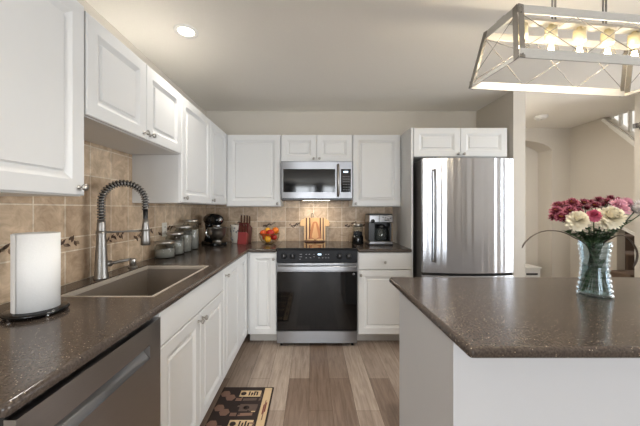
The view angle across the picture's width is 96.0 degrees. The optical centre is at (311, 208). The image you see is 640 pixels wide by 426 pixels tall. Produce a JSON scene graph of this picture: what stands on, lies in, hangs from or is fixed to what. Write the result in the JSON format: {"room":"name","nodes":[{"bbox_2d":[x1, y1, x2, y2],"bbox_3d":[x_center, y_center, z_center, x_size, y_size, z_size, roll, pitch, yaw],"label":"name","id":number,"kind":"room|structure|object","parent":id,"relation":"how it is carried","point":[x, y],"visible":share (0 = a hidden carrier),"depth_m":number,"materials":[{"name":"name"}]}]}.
{"room":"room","nodes":[
{"label":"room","id":0,"kind":"room"},
{"bbox_2d":[0,0,205,304],"bbox_3d":[-1.290,0.075,-1.560,0.110,2.440,10.080,0,0,0],"label":"wall","id":1,"kind":"structure","parent":0,"point":[75,217],"depth_m":1.64,"materials":[{"name":"tile"}]},
{"bbox_2d":[0,0,88,195],"bbox_3d":[-1.049,-0.425,0.862,0.374,0.750,0.553,0,0,0],"label":"upper cabinet","id":2,"kind":"object","parent":1,"relation":"attached to","point":[42,41],"visible":1,"depth_m":0.96,"materials":[{"name":"white wood"}]},
{"bbox_2d":[84,11,180,154],"bbox_3d":[-1.049,-0.582,1.559,0.374,0.417,0.838,0,0,0],"label":"upper cabinet","id":3,"kind":"object","parent":1,"relation":"attached to","point":[129,108],"visible":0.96,"depth_m":1.42,"materials":[{"name":"white wood"}]},
{"bbox_2d":[162,222,166,236],"bbox_3d":[-1.233,0.172,2.410,0.008,0.116,0.074,0,0,0],"label":"wall outlet","id":4,"kind":"object","parent":1,"relation":"attached to","point":[164,225],"visible":0.98,"depth_m":2.40,"materials":[{"name":"plastic"}]},
{"bbox_2d":[132,95,226,204],"bbox_3d":[-1.049,-0.416,2.514,0.374,0.747,1.068,0,0,0],"label":"upper cabinet","id":5,"kind":"object","parent":1,"relation":"attached to","point":[197,175],"visible":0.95,"depth_m":2.13,"materials":[{"name":"white wood"}]},
{"bbox_2d":[200,333,398,425],"bbox_3d":[2.145,1.345,-1.050,7.010,0.100,11.100,0,0,0],"label":"floor","id":6,"kind":"structure","parent":0,"point":[314,384],"depth_m":2.19,"materials":[{"name":"wood"}]},
{"bbox_2d":[0,317,159,425],"bbox_3d":[-0.909,0.862,0.871,0.606,0.866,0.562,0,0,0],"label":"dishwasher","id":7,"kind":"object","parent":6,"relation":"on","point":[120,386],"visible":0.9,"depth_m":0.88,"materials":[{"name":"grey metal"}]},
{"bbox_2d":[153,270,222,425],"bbox_3d":[-0.912,0.852,1.577,0.664,0.886,0.842,0,0,0],"label":"base cabinet","id":8,"kind":"object","parent":6,"relation":"on","point":[191,328],"visible":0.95,"depth_m":1.47,"materials":[{"name":"white wood"}]},
{"bbox_2d":[222,253,247,378],"bbox_3d":[-0.912,0.852,2.685,0.664,0.886,1.370,0,0,0],"label":"base cabinet","id":9,"kind":"object","parent":6,"relation":"on","point":[235,276],"visible":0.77,"depth_m":2.29,"materials":[{"name":"white wood"}]},
{"bbox_2d":[0,241,282,417],"bbox_3d":[-0.403,0.393,1.962,1.668,0.032,2.820,0,0,0],"label":"countertop","id":10,"kind":"structure","parent":9,"relation":"on","point":[36,354],"depth_m":0.93,"materials":[{"name":"stone"}]},
{"bbox_2d":[0,300,69,321],"bbox_3d":[-0.998,0.234,1.045,0.184,0.285,0.184,0,0,0],"label":"paper towel holder","id":11,"kind":"object","parent":10,"relation":"on","point":[6,315],"visible":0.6,"depth_m":0.99,"materials":[{"name":"black metal"}]},
{"bbox_2d":[10,232,60,313],"bbox_3d":[-0.997,0.222,1.041,0.128,0.270,0.133,0,0,0],"label":"paper towel roll","id":12,"kind":"object","parent":11,"relation":"on","point":[35,257],"visible":1,"depth_m":1.00,"materials":[{"name":"white paper"}]},
{"bbox_2d":[93,180,150,279],"bbox_3d":[-1.076,0.106,1.638,0.272,0.543,0.093,0,0,-41],"label":"faucet","id":13,"kind":"object","parent":10,"relation":"on","point":[102,263],"visible":1,"depth_m":1.57,"materials":[{"name":"silver metal"}]},
{"bbox_2d":[128,258,137,267],"bbox_3d":[-1.158,0.348,1.860,0.054,0.058,0.054,0,0,0],"label":"soap pump","id":14,"kind":"object","parent":10,"relation":"on","point":[132,263],"visible":0.94,"depth_m":1.84,"materials":[{"name":"silver metal"}]},
{"bbox_2d":[61,266,208,296],"bbox_3d":[-0.896,0.486,1.585,0.416,0.217,0.679,0,0,0],"label":"sink","id":15,"kind":"object","parent":10,"relation":"in","point":[146,281],"visible":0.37,"depth_m":1.80,"materials":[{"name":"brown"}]},
{"bbox_2d":[155,240,174,258],"bbox_3d":[-1.135,0.311,2.225,0.144,0.132,0.144,0,0,0],"label":"glass canister","id":16,"kind":"object","parent":10,"relation":"on","point":[167,252],"visible":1,"depth_m":2.18,"materials":[{"name":"clear glass"}]},
{"bbox_2d":[166,231,183,254],"bbox_3d":[-1.135,0.284,2.385,0.144,0.186,0.144,0,0,0],"label":"glass canister","id":17,"kind":"object","parent":10,"relation":"on","point":[178,246],"visible":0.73,"depth_m":2.34,"materials":[{"name":"clear glass"}]},
{"bbox_2d":[175,225,191,251],"bbox_3d":[-1.135,0.261,2.540,0.144,0.232,0.144,0,0,0],"label":"glass canister","id":18,"kind":"object","parent":10,"relation":"on","point":[187,239],"visible":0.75,"depth_m":2.49,"materials":[{"name":"clear glass"}]},
{"bbox_2d":[183,219,198,249],"bbox_3d":[-1.135,0.238,2.695,0.144,0.278,0.144,0,0,0],"label":"glass canister","id":19,"kind":"object","parent":10,"relation":"on","point":[195,242],"visible":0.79,"depth_m":2.65,"materials":[{"name":"clear glass"}]},
{"bbox_2d":[201,214,226,245],"bbox_3d":[-1.052,0.213,3.041,0.238,0.328,0.342,0,0,-44],"label":"stand mixer","id":20,"kind":"object","parent":10,"relation":"on","point":[214,233],"visible":1,"depth_m":2.96,"materials":[{"name":"black metal"}]},
{"bbox_2d":[205,227,226,241],"bbox_3d":[-0.990,0.266,2.994,0.201,0.154,0.218,0,0,0],"label":"bowl","id":21,"kind":"object","parent":20,"relation":"on","point":[215,234],"depth_m":2.94,"materials":[{"name":"silver metal"}]},
{"bbox_2d":[230,224,238,242],"bbox_3d":[-0.843,0.277,3.239,0.142,0.200,0.146,0,0,0],"label":"ceramic crock","id":22,"kind":"object","parent":10,"relation":"on","point":[234,228],"visible":0.62,"depth_m":3.18,"materials":[{"name":"grey ceramic"}]},
{"bbox_2d":[237,223,251,244],"bbox_3d":[-0.746,0.265,3.175,0.130,0.223,0.239,0,0,8],"label":"knife block","id":23,"kind":"object","parent":10,"relation":"on","point":[244,238],"visible":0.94,"depth_m":3.09,"materials":[{"name":"red wood"}]},
{"bbox_2d":[259,233,279,243],"bbox_3d":[-0.465,0.318,3.130,0.227,0.112,0.227,0,0,0],"label":"fruit bowl","id":24,"kind":"object","parent":10,"relation":"on","point":[270,242],"visible":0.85,"depth_m":3.09,"materials":[{"name":"brown metal"}]},
{"bbox_2d":[260,230,266,235],"bbox_3d":[-0.523,0.255,3.110,0.078,0.073,0.078,0,0,-15],"label":"apple","id":25,"kind":"object","parent":24,"relation":"in","point":[261,231],"visible":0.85,"depth_m":3.08,"materials":[{"name":"red food"}]},
{"bbox_2d":[264,236,270,241],"bbox_3d":[-0.473,0.322,3.078,0.074,0.070,0.074,0,0,-15],"label":"orange","id":26,"kind":"object","parent":24,"relation":"in","point":[267,238],"visible":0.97,"depth_m":3.05,"materials":[{"name":"food"}]},
{"bbox_2d":[267,229,273,235],"bbox_3d":[-0.443,0.249,3.075,0.084,0.079,0.084,0,0,24],"label":"apple","id":27,"kind":"object","parent":24,"relation":"in","point":[270,231],"visible":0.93,"depth_m":3.04,"materials":[{"name":"red food"}]},
{"bbox_2d":[272,227,278,233],"bbox_3d":[-0.399,0.234,3.148,0.076,0.072,0.076,0,0,-9],"label":"orange","id":28,"kind":"object","parent":24,"relation":"in","point":[275,229],"visible":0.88,"depth_m":3.12,"materials":[{"name":"orange food"}]},
{"bbox_2d":[205,387,273,425],"bbox_3d":[-0.455,1.290,1.508,0.360,0.010,1.144,0,0,0],"label":"floor mat","id":29,"kind":"object","parent":6,"relation":"on","point":[235,406],"visible":1,"depth_m":1.87,"materials":[{"name":"black fabric"}]},
{"bbox_2d":[248,251,276,339],"bbox_3d":[-0.473,0.852,3.034,0.276,0.886,0.690,0,0,0],"label":"base cabinet","id":30,"kind":"object","parent":6,"relation":"on","point":[262,266],"visible":0.9,"depth_m":2.73,"materials":[{"name":"white wood"}]},
{"bbox_2d":[277,241,356,344],"bbox_3d":[0.047,0.833,2.990,0.760,0.925,0.675,0,0,0],"label":"oven range","id":31,"kind":"object","parent":6,"relation":"on","point":[317,281],"visible":1,"depth_m":2.70,"materials":[{"name":"black metal"}]},
{"bbox_2d":[305,239,323,241],"bbox_3d":[0.029,0.352,3.271,0.220,0.033,0.102,0,0,0],"label":"stand","id":32,"kind":"object","parent":31,"relation":"on","point":[307,240],"visible":1,"depth_m":3.23,"materials":[{"name":"brown wood"}]},
{"bbox_2d":[300,213,329,239],"bbox_3d":[0.032,0.203,3.327,0.344,0.314,0.066,0,0,0],"label":"cutting board","id":33,"kind":"object","parent":32,"relation":"on","point":[307,223],"visible":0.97,"depth_m":3.32,"materials":[{"name":"brown wood"}]},
{"bbox_2d":[309,221,320,240],"bbox_3d":[0.035,0.250,3.292,0.132,0.218,0.046,0,0,-2],"label":"cutting board","id":34,"kind":"object","parent":32,"relation":"on","point":[315,234],"visible":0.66,"depth_m":3.28,"materials":[{"name":"brown wood"}]},
{"bbox_2d":[277,241,355,247],"bbox_3d":[0.047,0.380,3.031,0.760,0.020,0.592,0,0,0],"label":"cooktop","id":35,"kind":"object","parent":31,"relation":"in","point":[285,244],"depth_m":3.00,"materials":[{"name":"black glass"}]},
{"bbox_2d":[357,251,410,339],"bbox_3d":[0.687,0.852,3.034,0.510,0.886,0.690,0,0,0],"label":"base cabinet","id":36,"kind":"object","parent":6,"relation":"on","point":[377,298],"visible":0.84,"depth_m":2.73,"materials":[{"name":"white wood"}]},
{"bbox_2d":[350,241,411,251],"bbox_3d":[0.688,0.393,3.039,0.510,0.032,0.666,0,0,0],"label":"countertop","id":37,"kind":"structure","parent":36,"relation":"on","point":[395,247],"depth_m":2.75,"materials":[{"name":"stone"}]},
{"bbox_2d":[352,223,363,244],"bbox_3d":[0.492,0.268,3.100,0.126,0.219,0.126,0,0,0],"label":"coffee grinder","id":38,"kind":"object","parent":37,"relation":"on","point":[357,238],"visible":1,"depth_m":3.06,"materials":[{"name":"black plastic"}]},
{"bbox_2d":[365,214,392,244],"bbox_3d":[0.715,0.214,3.092,0.250,0.326,0.236,0,0,0],"label":"coffee maker","id":39,"kind":"object","parent":37,"relation":"on","point":[377,226],"visible":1,"depth_m":3.00,"materials":[{"name":"silver plastic"}]},
{"bbox_2d":[393,128,412,276],"bbox_3d":[0.954,0.259,3.062,0.018,2.072,0.634,0,0,0],"label":"end panel","id":40,"kind":"object","parent":6,"relation":"on","point":[403,214],"visible":0.36,"depth_m":2.88,"materials":[{"name":"white wood"}]},
{"bbox_2d":[413,157,512,276],"bbox_3d":[1.404,0.419,2.923,0.818,1.752,0.854,0,0,0],"label":"refrigerator","id":41,"kind":"object","parent":6,"relation":"on","point":[463,206],"visible":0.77,"depth_m":2.56,"materials":[{"name":"metal"}]},
{"bbox_2d":[399,291,639,425],"bbox_3d":[1.500,0.852,1.204,2.100,0.887,0.572,0,0,0],"label":"kitchen island","id":42,"kind":"object","parent":6,"relation":"on","point":[440,384],"visible":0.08,"depth_m":0.92,"materials":[{"name":"white wood"}]},
{"bbox_2d":[389,277,639,357],"bbox_3d":[1.522,0.391,1.185,2.196,0.032,0.820,0,0,0],"label":"island countertop","id":43,"kind":"structure","parent":42,"relation":"on","point":[485,317],"depth_m":1.03,"materials":[{"name":"stone"}]},
{"bbox_2d":[577,235,638,299],"bbox_3d":[1.283,0.243,1.245,0.242,0.264,0.120,0,0,0],"label":"glass vase","id":44,"kind":"object","parent":43,"relation":"on","point":[577,240],"depth_m":1.24,"materials":[{"name":"glass"}]},
{"bbox_2d":[522,230,596,288],"bbox_3d":[1.065,0.218,1.234,0.339,0.255,0.029,0,0,-5],"label":"grass blade","id":45,"kind":"object","parent":44,"relation":"in","point":[545,230],"visible":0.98,"depth_m":1.23,"materials":[{"name":"green plant"}]},
{"bbox_2d":[548,198,605,291],"bbox_3d":[1.143,0.153,1.263,0.247,0.406,0.123,0,0,-19],"label":"flower","id":46,"kind":"object","parent":44,"relation":"in","point":[558,212],"visible":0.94,"depth_m":1.23,"materials":[{"name":"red plant"}]},
{"bbox_2d":[564,211,598,267],"bbox_3d":[1.153,0.181,1.200,0.228,0.349,0.082,0,0,-17],"label":"flower","id":47,"kind":"object","parent":44,"relation":"in","point":[576,220],"visible":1,"depth_m":1.17,"materials":[{"name":"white plant"}]},
{"bbox_2d":[561,229,611,292],"bbox_3d":[1.148,0.220,1.221,0.223,0.268,0.072,0,0,-12],"label":"sprig","id":48,"kind":"object","parent":44,"relation":"in","point":[606,274],"visible":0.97,"depth_m":1.22,"materials":[{"name":"green plant"}]},
{"bbox_2d":[575,231,604,291],"bbox_3d":[1.179,0.223,1.233,0.138,0.262,0.073,0,0,-16],"label":"sprig","id":49,"kind":"object","parent":44,"relation":"in","point":[596,250],"visible":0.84,"depth_m":1.23,"materials":[{"name":"green plant"}]},
{"bbox_2d":[585,226,602,290],"bbox_3d":[1.183,0.209,1.215,0.120,0.288,0.083,0,0,0],"label":"sprig","id":50,"kind":"object","parent":44,"relation":"in","point":[588,228],"visible":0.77,"depth_m":1.23,"materials":[{"name":"green plant"}]},
{"bbox_2d":[586,209,602,289],"bbox_3d":[1.177,0.178,1.202,0.083,0.354,0.169,0,0,31],"label":"flower","id":51,"kind":"object","parent":44,"relation":"in","point":[594,215],"visible":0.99,"depth_m":1.15,"materials":[{"name":"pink plant"}]},
{"bbox_2d":[591,229,605,290],"bbox_3d":[1.193,0.217,1.207,0.071,0.273,0.121,0,0,41],"label":"sprig","id":52,"kind":"object","parent":44,"relation":"in","point":[598,237],"visible":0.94,"depth_m":1.22,"materials":[{"name":"green plant"}]},
{"bbox_2d":[589,232,611,289],"bbox_3d":[1.248,0.226,1.242,0.097,0.255,0.074,0,0,0],"label":"sprig","id":53,"kind":"object","parent":44,"relation":"in","point":[591,270],"visible":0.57,"depth_m":1.25,"materials":[{"name":"green plant"}]},
{"bbox_2d":[588,195,619,292],"bbox_3d":[1.297,0.144,1.314,0.259,0.424,0.123,0,0,-24],"label":"flower","id":54,"kind":"object","parent":44,"relation":"in","point":[599,201],"visible":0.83,"depth_m":1.30,"materials":[{"name":"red plant"}]},
{"bbox_2d":[586,226,621,289],"bbox_3d":[1.258,0.212,1.232,0.129,0.283,0.072,0,0,21],"label":"sprig","id":55,"kind":"object","parent":44,"relation":"in","point":[600,244],"visible":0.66,"depth_m":1.23,"materials":[{"name":"green plant"}]},
{"bbox_2d":[579,220,630,288],"bbox_3d":[1.296,0.201,1.255,0.229,0.307,0.080,0,0,0],"label":"sprig","id":56,"kind":"object","parent":44,"relation":"in","point":[587,271],"visible":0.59,"depth_m":1.26,"materials":[{"name":"green plant"}]},
{"bbox_2d":[585,206,627,288],"bbox_3d":[1.217,0.172,1.210,0.098,0.368,0.161,0,0,0],"label":"flower","id":57,"kind":"object","parent":44,"relation":"in","point":[613,217],"visible":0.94,"depth_m":1.16,"materials":[{"name":"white plant"}]},
{"bbox_2d":[581,197,635,290],"bbox_3d":[1.322,0.150,1.245,0.294,0.412,0.098,0,0,-16],"label":"flower","id":58,"kind":"object","parent":44,"relation":"in","point":[623,203],"visible":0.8,"depth_m":1.24,"materials":[{"name":"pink plant"}]},
{"bbox_2d":[583,200,639,290],"bbox_3d":[1.332,0.157,1.258,0.308,0.399,0.106,0,0,0],"label":"flower","id":59,"kind":"object","parent":44,"relation":"in","point":[636,207],"visible":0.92,"depth_m":1.25,"materials":[{"name":"green plant"}]},
{"bbox_2d":[525,264,541,276],"bbox_3d":[2.920,1.058,4.182,0.620,0.475,0.268,0,0,0],"label":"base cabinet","id":60,"kind":"object","parent":6,"relation":"on","point":[530,270],"visible":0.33,"depth_m":4.06,"materials":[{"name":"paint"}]},
{"bbox_2d":[605,231,633,276],"bbox_3d":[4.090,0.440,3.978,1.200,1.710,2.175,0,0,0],"label":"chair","id":61,"kind":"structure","parent":6,"relation":"on","point":[629,249],"depth_m":3.43,"materials":[{"name":"brown wood"}]},
{"bbox_2d":[206,111,475,241],"bbox_3d":[0.343,0.075,3.425,3.175,2.440,0.110,0,0,0],"label":"wall","id":62,"kind":"structure","parent":0,"point":[341,217],"depth_m":3.38,"materials":[{"name":"tile"}]},
{"bbox_2d":[226,135,283,206],"bbox_3d":[-0.623,-0.408,3.194,0.579,0.763,0.354,0,0,0],"label":"upper cabinet","id":63,"kind":"object","parent":62,"relation":"attached to","point":[253,161],"visible":0.97,"depth_m":3.05,"materials":[{"name":"white wood"}]},
{"bbox_2d":[281,135,351,161],"bbox_3d":[0.049,-0.646,3.194,0.757,0.287,0.354,0,0,0],"label":"upper cabinet","id":64,"kind":"object","parent":62,"relation":"attached to","point":[294,148],"visible":0.97,"depth_m":3.05,"materials":[{"name":"white wood"}]},
{"bbox_2d":[281,162,351,200],"bbox_3d":[0.049,-0.295,3.168,0.742,0.405,0.407,0,0,0],"label":"microwave","id":65,"kind":"object","parent":64,"relation":"attached to","point":[300,181],"visible":1,"depth_m":3.02,"materials":[{"name":"metal"}]},
{"bbox_2d":[349,135,400,206],"bbox_3d":[0.686,-0.408,3.194,0.512,0.763,0.354,0,0,0],"label":"upper cabinet","id":66,"kind":"object","parent":62,"relation":"attached to","point":[376,159],"visible":0.97,"depth_m":3.05,"materials":[{"name":"white wood"}]},
{"bbox_2d":[413,128,506,162],"bbox_3d":[1.415,-0.637,3.046,0.900,0.280,0.666,0,0,0],"label":"upper cabinet","id":67,"kind":"object","parent":62,"relation":"attached to","point":[427,142],"visible":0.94,"depth_m":2.75,"materials":[{"name":"white wood"}]},
{"bbox_2d":[85,0,639,127],"bbox_3d":[2.145,-1.195,-1.050,7.010,0.100,11.100,0,0,0],"label":"ceiling","id":68,"kind":"structure","parent":0,"point":[245,55],"depth_m":2.11,"materials":[{"name":"paint"}]},
{"bbox_2d":[173,24,198,38],"bbox_3d":[-0.810,-1.141,1.853,0.150,0.008,0.150,0,0,0],"label":"recessed light","id":69,"kind":"object","parent":68,"relation":"in","point":[183,30],"visible":1,"depth_m":1.85,"materials":[{"name":"paint"}]},
{"bbox_2d":[534,114,547,120],"bbox_3d":[2.830,-1.123,3.560,0.144,0.043,0.144,0,0,0],"label":"smoke detector","id":70,"kind":"object","parent":68,"relation":"attached to","point":[539,117],"visible":1,"depth_m":3.52,"materials":[{"name":"paint"}]},
{"bbox_2d":[469,0,639,96],"bbox_3d":[1.265,-0.876,1.362,0.913,0.538,0.320,0,0,-6],"label":"lantern chandelier","id":71,"kind":"object","parent":68,"relation":"hanging from","point":[515,17],"visible":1,"depth_m":1.34,"materials":[{"name":"metal"}]},
{"bbox_2d":[518,22,529,47],"bbox_3d":[0.967,-0.782,1.328,0.058,0.153,0.058,0,0,0],"label":"bulb","id":72,"kind":"object","parent":71,"relation":"attached to","point":[526,24],"depth_m":1.31,"materials":[{"name":"white glass"}]},
{"bbox_2d":[544,24,557,49],"bbox_3d":[1.116,-0.782,1.345,0.058,0.153,0.058,0,0,0],"label":"bulb","id":73,"kind":"object","parent":71,"relation":"attached to","point":[548,38],"depth_m":1.34,"materials":[{"name":"white glass"}]},
{"bbox_2d":[573,26,587,51],"bbox_3d":[1.265,-0.782,1.362,0.058,0.153,0.058,0,0,0],"label":"bulb","id":74,"kind":"object","parent":71,"relation":"attached to","point":[579,33],"depth_m":1.35,"materials":[{"name":"white glass"}]},
{"bbox_2d":[600,28,614,53],"bbox_3d":[1.414,-0.782,1.379,0.058,0.153,0.058,0,0,0],"label":"bulb","id":75,"kind":"object","parent":71,"relation":"attached to","point":[609,41],"depth_m":1.37,"materials":[{"name":"white glass"}]},
{"bbox_2d":[627,31,639,55],"bbox_3d":[1.563,-0.782,1.396,0.058,0.153,0.058,0,0,0],"label":"bulb","id":76,"kind":"object","parent":71,"relation":"attached to","point":[633,39],"depth_m":1.39,"materials":[{"name":"white glass"}]},
{"bbox_2d":[476,91,524,276],"bbox_3d":[1.988,0.075,3.415,0.115,2.440,1.310,0,0,0],"label":"wall","id":77,"kind":"structure","parent":0,"point":[508,111],"depth_m":2.76,"materials":[{"name":"paint"}]},
{"bbox_2d":[525,147,537,265],"bbox_3d":[2.970,0.075,4.370,1.360,2.440,0.100,0,0,0],"label":"wall","id":78,"kind":"structure","parent":0,"point":[531,156],"depth_m":4.32,"materials":[{"name":"paint"}]},
{"bbox_2d":[525,128,569,276],"bbox_3d":[2.848,0.075,4.195,1.605,2.440,0.250,0,0,0],"label":"wall","id":79,"kind":"structure","parent":0,"point":[552,145],"depth_m":4.07,"materials":[{"name":"paint"}]},
{"bbox_2d":[570,117,633,276],"bbox_3d":[3.700,0.075,3.475,0.100,2.440,1.190,0,0,0],"label":"wall","id":80,"kind":"structure","parent":0,"point":[601,160],"depth_m":3.64,"materials":[{"name":"paint"}]},
{"bbox_2d":[601,118,633,145],"bbox_3d":[3.690,-0.745,3.243,0.140,0.769,0.735,0,0,0],"label":"trim","id":81,"kind":"structure","parent":80,"relation":"attached to","point":[604,120],"depth_m":3.40,"materials":[{"name":"paint"}]},
{"bbox_2d":[610,110,631,131],"bbox_3d":[3.700,-0.816,3.250,0.026,0.658,0.626,0,0,0],"label":"stair railing","id":82,"kind":"object","parent":80,"relation":"attached to","point":[629,111],"visible":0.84,"depth_m":3.35,"materials":[{"name":"paint"}]},
{"bbox_2d":[622,227,633,234],"bbox_3d":[3.700,0.328,3.163,0.130,0.292,0.568,0,0,0],"label":"trim","id":83,"kind":"structure","parent":80,"relation":"attached to","point":[624,228],"depth_m":3.31,"materials":[{"name":"paint"}]},
{"bbox_2d":[614,111,633,130],"bbox_3d":[4.750,-0.855,4.040,0.100,4.300,2.320,0,0,0],"label":"wall","id":84,"kind":"structure","parent":0,"point":[625,116],"depth_m":4.30,"materials":[{"name":"paint"}]},
{"bbox_2d":[634,93,639,276],"bbox_3d":[4.362,0.075,2.820,2.275,2.440,0.120,0,0,0],"label":"wall pillar","id":85,"kind":"structure","parent":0,"point":[636,96],"depth_m":2.85,"materials":[{"name":"paint"}]},
{"bbox_2d":[633,122,639,129],"bbox_3d":[3.192,-0.815,2.785,0.066,0.070,0.111,0,0,0],"label":"wall bracket","id":86,"kind":"object","parent":85,"relation":"attached to","point":[636,125],"visible":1,"depth_m":2.81,"materials":[{"name":"silver metal"}]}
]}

